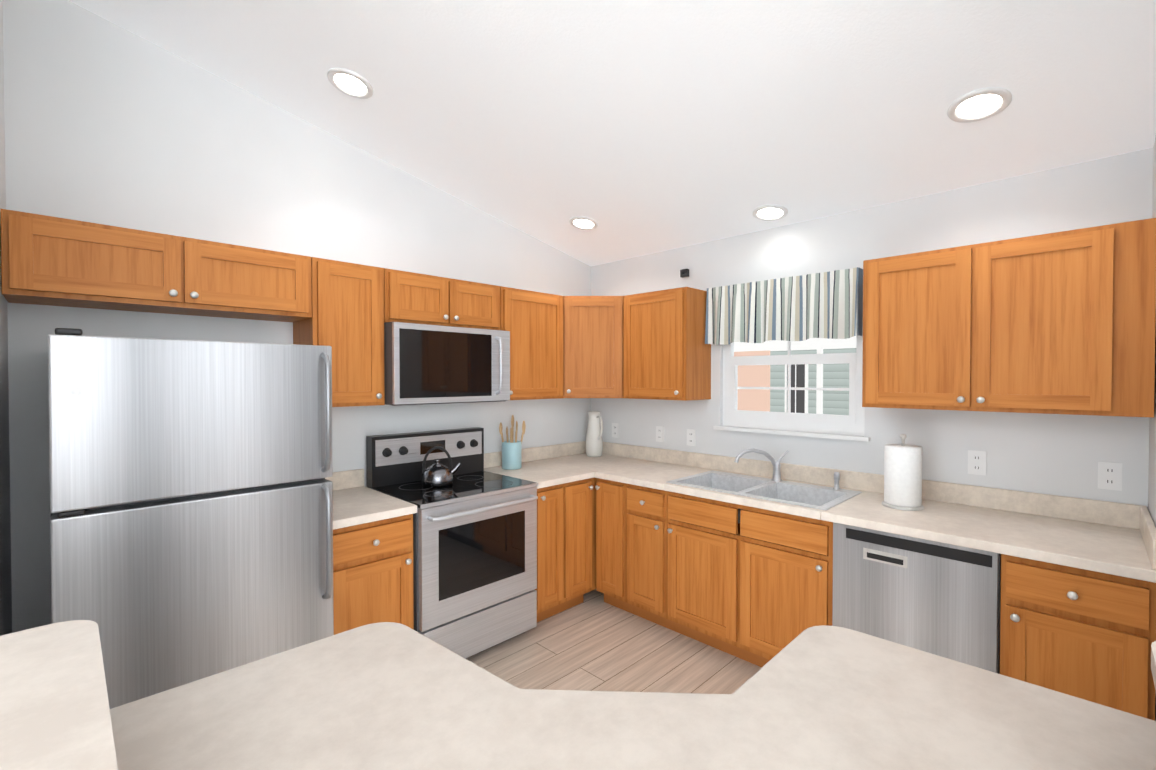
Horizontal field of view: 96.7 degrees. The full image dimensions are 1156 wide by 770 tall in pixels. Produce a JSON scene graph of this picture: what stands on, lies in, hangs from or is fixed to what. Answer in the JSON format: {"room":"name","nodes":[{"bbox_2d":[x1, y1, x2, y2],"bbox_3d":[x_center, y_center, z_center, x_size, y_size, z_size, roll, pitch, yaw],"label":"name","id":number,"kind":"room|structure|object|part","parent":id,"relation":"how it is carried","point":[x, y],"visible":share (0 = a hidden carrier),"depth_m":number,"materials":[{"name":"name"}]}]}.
{"room":"kitchen","nodes":[
{"label":"kitchen","id":0,"kind":"room"},
{"bbox_2d":[0,0,11,635],"bbox_3d":[-1.743,-0.128,1.425,1.500,3.300,0.140,1,1,45],"label":"wall","id":1,"kind":"structure","parent":0,"point":[5,579],"depth_m":1.87,"materials":[{"name":"paint"}]},
{"bbox_2d":[0,620,117,769],"bbox_3d":[-0.004,1.008,-0.133,3.015,1.070,0.295,1,1,45],"label":"countertop","id":2,"kind":"structure","parent":0,"point":[54,709],"depth_m":0.75,"materials":[{"name":"stone"}]},
{"bbox_2d":[3,0,590,632],"bbox_3d":[-1.107,-0.153,3.221,0.140,3.300,3.580,1,1,45],"label":"wall","id":3,"kind":"structure","parent":0,"point":[107,122],"depth_m":2.40,"materials":[{"name":"paint"}]},
{"bbox_2d":[0,208,311,321],"bbox_3d":[-1.740,-0.472,2.231,0.354,0.295,1.005,1,1,45],"label":"upper cabinet","id":4,"kind":"object","parent":3,"relation":"attached to","point":[52,261],"visible":1,"depth_m":2.05,"materials":[{"name":"brown wood"}]},
{"bbox_2d":[293,257,384,406],"bbox_3d":[-1.255,-0.259,2.719,0.354,0.735,0.358,1,1,45],"label":"upper cabinet","id":5,"kind":"object","parent":3,"relation":"attached to","point":[345,322],"visible":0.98,"depth_m":2.62,"materials":[{"name":"brown wood"}]},
{"bbox_2d":[384,268,499,329],"bbox_3d":[-0.858,-0.487,3.113,0.354,0.288,0.759,1,1,45],"label":"upper cabinet","id":6,"kind":"object","parent":3,"relation":"attached to","point":[412,297],"visible":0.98,"depth_m":2.97,"materials":[{"name":"brown wood"}]},
{"bbox_2d":[384,322,509,405],"bbox_3d":[-0.820,-0.117,3.081,0.460,0.444,0.756,1,1,45],"label":"microwave","id":7,"kind":"object","parent":6,"relation":"attached to","point":[425,364],"visible":0.96,"depth_m":2.89,"materials":[{"name":"silver metal"}]},
{"bbox_2d":[500,286,562,399],"bbox_3d":[-0.392,-0.270,3.582,0.354,0.735,0.551,1,1,45],"label":"upper cabinet","id":8,"kind":"object","parent":3,"relation":"attached to","point":[531,322],"visible":0.6,"depth_m":3.48,"materials":[{"name":"brown wood"}]},
{"bbox_2d":[563,296,623,397],"bbox_3d":[0.107,-0.275,3.896,0.614,0.735,0.622,1,1,45],"label":"upper cabinet","id":9,"kind":"object","parent":3,"relation":"attached to","point":[593,346],"visible":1,"depth_m":3.67,"materials":[{"name":"brown wood"}]},
{"bbox_2d":[592,477,595,589],"bbox_3d":[0.102,1.000,3.913,0.608,0.775,0.630,1,1,45],"label":"base cabinet","id":10,"kind":"object","parent":3,"relation":"attached to","point":[594,534],"visible":0.07,"depth_m":3.49,"materials":[{"name":"brown wood"}]},
{"bbox_2d":[69,0,1155,265],"bbox_3d":[0.110,-1.712,-0.888,7.640,1.625,7.640,1,1,45],"label":"ceiling","id":11,"kind":"structure","parent":0,"point":[633,128],"depth_m":2.17,"materials":[{"name":"paint"}]},
{"bbox_2d":[327,68,373,98],"bbox_3d":[-1.058,-1.399,2.390,0.200,0.046,0.197,1,1,45],"label":"recessed light","id":12,"kind":"object","parent":11,"relation":"in","point":[350,83],"visible":1,"depth_m":2.38,"materials":[{"name":"white plastic"}]},
{"bbox_2d":[569,216,597,229],"bbox_3d":[0.038,-1.105,3.518,0.200,0.046,0.197,1,1,45],"label":"recessed light","id":13,"kind":"object","parent":11,"relation":"in","point":[582,223],"visible":1,"depth_m":3.51,"materials":[{"name":"white plastic"}]},
{"bbox_2d":[752,204,787,220],"bbox_3d":[1.134,-1.014,3.032,0.200,0.046,0.197,1,1,45],"label":"recessed light","id":14,"kind":"object","parent":11,"relation":"in","point":[771,212],"visible":1,"depth_m":3.02,"materials":[{"name":"white plastic"}]},
{"bbox_2d":[947,87,1011,122],"bbox_3d":[1.559,-1.084,1.998,0.200,0.046,0.197,1,1,45],"label":"recessed light","id":15,"kind":"object","parent":11,"relation":"in","point":[979,104],"visible":1,"depth_m":1.99,"materials":[{"name":"white plastic"}]},
{"bbox_2d":[467,589,761,693],"bbox_3d":[0.110,1.583,-0.843,7.640,0.060,7.640,1,1,45],"label":"floor","id":16,"kind":"structure","parent":0,"point":[593,641],"depth_m":2.82,"materials":[{"name":"wood"}]},
{"bbox_2d":[48,328,333,708],"bbox_3d":[-1.538,0.667,2.071,0.832,1.692,0.808,1,1,45],"label":"fridge","id":17,"kind":"object","parent":16,"relation":"on","point":[191,511],"visible":0.88,"depth_m":1.76,"materials":[{"name":"silver metal"}]},
{"bbox_2d":[333,514,413,634],"bbox_3d":[-1.162,1.068,2.614,0.659,0.875,0.410,1,1,45],"label":"base cabinet","id":18,"kind":"object","parent":16,"relation":"on","point":[372,572],"visible":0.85,"depth_m":2.40,"materials":[{"name":"brown wood"}]},
{"bbox_2d":[325,469,416,529],"bbox_3d":[-1.170,0.560,2.610,0.650,0.139,0.423,1,1,45],"label":"countertop","id":19,"kind":"structure","parent":18,"relation":"on","point":[354,503],"depth_m":2.56,"materials":[{"name":"laminate"}]},
{"bbox_2d":[366,427,537,658],"bbox_3d":[-0.709,0.898,2.999,0.697,1.205,0.759,1,1,45],"label":"stove","id":20,"kind":"object","parent":16,"relation":"on","point":[474,556],"visible":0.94,"depth_m":2.85,"materials":[{"name":"silver metal"}]},
{"bbox_2d":[421,446,460,486],"bbox_3d":[-0.812,0.470,3.021,0.184,0.223,0.216,1,1,45],"label":"kettle","id":21,"kind":"object","parent":20,"relation":"on","point":[436,474],"visible":1,"depth_m":2.96,"materials":[{"name":"silver metal"}]},
{"bbox_2d":[534,478,592,621],"bbox_3d":[-0.287,1.056,3.490,0.659,0.875,0.513,1,1,45],"label":"base cabinet","id":22,"kind":"object","parent":16,"relation":"on","point":[564,546],"visible":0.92,"depth_m":3.28,"materials":[{"name":"brown wood"}]},
{"bbox_2d":[484,447,592,488],"bbox_3d":[-0.301,0.548,3.475,0.654,0.139,0.485,1,1,45],"label":"countertop","id":23,"kind":"structure","parent":22,"relation":"on","point":[546,467],"depth_m":3.59,"materials":[{"name":"laminate"}]},
{"bbox_2d":[499,415,525,469],"bbox_3d":[-0.451,0.393,3.558,0.152,0.367,0.208,1,1,45],"label":"utensil crock","id":24,"kind":"object","parent":23,"relation":"on","point":[511,455],"visible":1,"depth_m":3.51,"materials":[{"name":"teal ceramic"}]},
{"bbox_2d":[595,478,633,613],"bbox_3d":[0.414,1.055,3.581,0.261,0.875,0.659,1,1,45],"label":"base cabinet","id":25,"kind":"object","parent":16,"relation":"on","point":[611,539],"visible":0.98,"depth_m":3.37,"materials":[{"name":"brown wood"}]},
{"bbox_2d":[626,484,673,630],"bbox_3d":[0.619,1.058,3.377,0.313,0.875,0.659,1,1,45],"label":"base cabinet","id":26,"kind":"object","parent":16,"relation":"on","point":[646,590],"visible":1,"depth_m":3.16,"materials":[{"name":"brown wood"}]},
{"bbox_2d":[666,448,861,666],"bbox_3d":[1.056,0.941,2.938,0.944,1.121,0.659,1,1,45],"label":"base cabinet","id":27,"kind":"object","parent":16,"relation":"on","point":[752,585],"visible":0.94,"depth_m":2.75,"materials":[{"name":"brown wood"}]},
{"bbox_2d":[541,441,1155,582],"bbox_3d":[0.990,0.555,2.996,3.157,0.139,0.665,1,1,45],"label":"countertop","id":28,"kind":"structure","parent":27,"relation":"on","point":[1113,538],"depth_m":2.33,"materials":[{"name":"laminate"}]},
{"bbox_2d":[585,411,602,456],"bbox_3d":[0.146,0.391,4.096,0.188,0.357,0.140,1,1,45],"label":"pitcher","id":29,"kind":"object","parent":28,"relation":"on","point":[594,445],"visible":1,"depth_m":4.06,"materials":[{"name":"white ceramic"}]},
{"bbox_2d":[666,470,861,522],"bbox_3d":[1.036,0.674,2.935,0.914,0.190,0.530,1,1,45],"label":"sink","id":30,"kind":"object","parent":28,"relation":"in","point":[681,507],"depth_m":2.93,"materials":[{"name":"silver metal"}]},
{"bbox_2d":[734,448,840,489],"bbox_3d":[1.204,0.479,2.966,0.530,0.198,0.250,1,1,45],"label":"faucet","id":31,"kind":"object","parent":28,"relation":"on","point":[766,483],"depth_m":3.06,"materials":[{"name":"silver metal"}]},
{"bbox_2d":[882,434,923,510],"bbox_3d":[1.582,0.414,2.502,0.176,0.354,0.176,1,1,45],"label":"paper towel","id":32,"kind":"object","parent":28,"relation":"on","point":[902,475],"visible":0.98,"depth_m":2.44,"materials":[{"name":"white paper"}]},
{"bbox_2d":[832,522,1000,673],"bbox_3d":[1.605,1.073,2.389,0.602,0.872,0.604,1,1,45],"label":"dishwasher","id":33,"kind":"object","parent":16,"relation":"on","point":[938,598],"visible":0.48,"depth_m":2.14,"materials":[{"name":"silver metal"}]},
{"bbox_2d":[1000,554,1155,720],"bbox_3d":[1.962,1.076,2.034,0.398,0.875,0.659,1,1,45],"label":"base cabinet","id":34,"kind":"object","parent":16,"relation":"on","point":[1087,635],"visible":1,"depth_m":1.81,"materials":[{"name":"brown wood"}]},
{"bbox_3d":[0.106,1.092,0.874,1.397,0.875,1.268,1,1,45],"label":"base cabinet","id":35,"kind":"object","parent":16,"relation":"on","visible":0},
{"bbox_2d":[110,622,1155,769],"bbox_3d":[0.111,0.633,0.929,1.477,0.039,1.363,1,1,45],"label":"countertop","id":36,"kind":"structure","parent":35,"relation":"on","point":[386,696],"depth_m":0.94,"materials":[{"name":"laminate"}]},
{"bbox_2d":[591,148,1152,507],"bbox_3d":[1.326,0.187,3.225,3.300,2.620,0.140,1,1,45],"label":"wall","id":37,"kind":"structure","parent":0,"point":[1058,454],"depth_m":2.63,"materials":[{"name":"paint"}]},
{"bbox_2d":[612,423,618,437],"bbox_3d":[0.301,0.366,4.147,0.072,0.116,0.008,1,1,45],"label":"electrical outlet","id":38,"kind":"object","parent":37,"relation":"attached to","point":[615,430],"visible":1,"depth_m":4.14,"materials":[{"name":"white plastic"}]},
{"bbox_2d":[656,426,663,441],"bbox_3d":[0.612,0.367,3.836,0.072,0.116,0.008,1,1,45],"label":"electrical outlet","id":39,"kind":"object","parent":37,"relation":"attached to","point":[659,433],"visible":1,"depth_m":3.83,"materials":[{"name":"white plastic"}]},
{"bbox_2d":[623,287,710,400],"bbox_3d":[0.602,-0.271,3.590,0.528,0.735,0.354,1,1,45],"label":"upper cabinet","id":40,"kind":"object","parent":37,"relation":"attached to","point":[666,352],"visible":1,"depth_m":3.44,"materials":[{"name":"brown wood"}]},
{"bbox_2d":[680,269,688,277],"bbox_3d":[0.759,-0.796,3.656,0.060,0.055,0.032,1,1,45],"label":"sensor","id":41,"kind":"object","parent":37,"relation":"attached to","point":[684,273],"visible":1,"depth_m":3.64,"materials":[{"name":"black plastic"}]},
{"bbox_2d":[687,429,695,445],"bbox_3d":[0.803,0.373,3.646,0.072,0.116,0.008,1,1,45],"label":"electrical outlet","id":42,"kind":"object","parent":37,"relation":"attached to","point":[691,437],"visible":1,"depth_m":3.64,"materials":[{"name":"white plastic"}]},
{"bbox_2d":[705,267,862,344],"bbox_3d":[1.212,-0.454,3.148,0.939,0.386,0.112,1,1,45],"label":"valance","id":43,"kind":"object","parent":37,"relation":"attached to","point":[808,306],"visible":1,"depth_m":3.06,"materials":[{"name":"fabric"}]},
{"bbox_2d":[713,285,869,441],"bbox_3d":[1.297,-0.134,3.186,0.950,0.877,0.120,1,1,45],"label":"window","id":44,"kind":"structure","parent":37,"relation":"in","point":[852,422],"depth_m":3.15,"materials":[{"name":"white plastic"}]},
{"bbox_2d":[968,450,986,475],"bbox_3d":[1.945,0.379,2.503,0.072,0.116,0.008,1,1,45],"label":"electrical outlet","id":45,"kind":"object","parent":37,"relation":"attached to","point":[977,461],"visible":1,"depth_m":2.50,"materials":[{"name":"white plastic"}]},
{"bbox_2d":[862,218,1155,417],"bbox_3d":[1.867,-0.253,2.325,0.980,0.735,0.354,1,1,45],"label":"upper cabinet","id":46,"kind":"object","parent":37,"relation":"attached to","point":[1133,319],"depth_m":2.15,"materials":[{"name":"brown wood"}]},
{"bbox_3d":[1.728,-0.252,2.250,0.850,0.695,0.050,1,1,45],"label":"wall cabinet","id":47,"kind":"part","parent":46,"relation":"part of","materials":[{"name":"brown wood"}]},
{"bbox_2d":[1098,461,1121,490],"bbox_3d":[2.263,0.387,2.185,0.072,0.116,0.008,1,1,45],"label":"electrical outlet","id":48,"kind":"object","parent":37,"relation":"attached to","point":[1109,475],"visible":1,"depth_m":2.18,"materials":[{"name":"white plastic"}]},
{"bbox_2d":[1148,135,1155,720],"bbox_3d":[1.778,0.071,1.442,0.140,2.900,1.740,1,1,45],"label":"wall","id":49,"kind":"structure","parent":0,"point":[1152,474],"depth_m":1.99,"materials":[{"name":"paint"}]},
{"bbox_2d":[1151,641,1155,689],"bbox_3d":[0.136,1.008,-0.152,0.270,1.070,2.865,1,1,45],"label":"wall","id":50,"kind":"structure","parent":0,"point":[1153,657],"depth_m":0.88,"materials":[{"name":"paint"}]},
{"label":"outside","id":51,"kind":"structure","parent":0,"visible":0},
{"bbox_2d":[734,309,856,414],"bbox_3d":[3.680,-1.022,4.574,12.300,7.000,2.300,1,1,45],"label":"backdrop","id":52,"kind":"structure","parent":51,"point":[821,376],"depth_m":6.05,"materials":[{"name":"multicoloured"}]}
]}

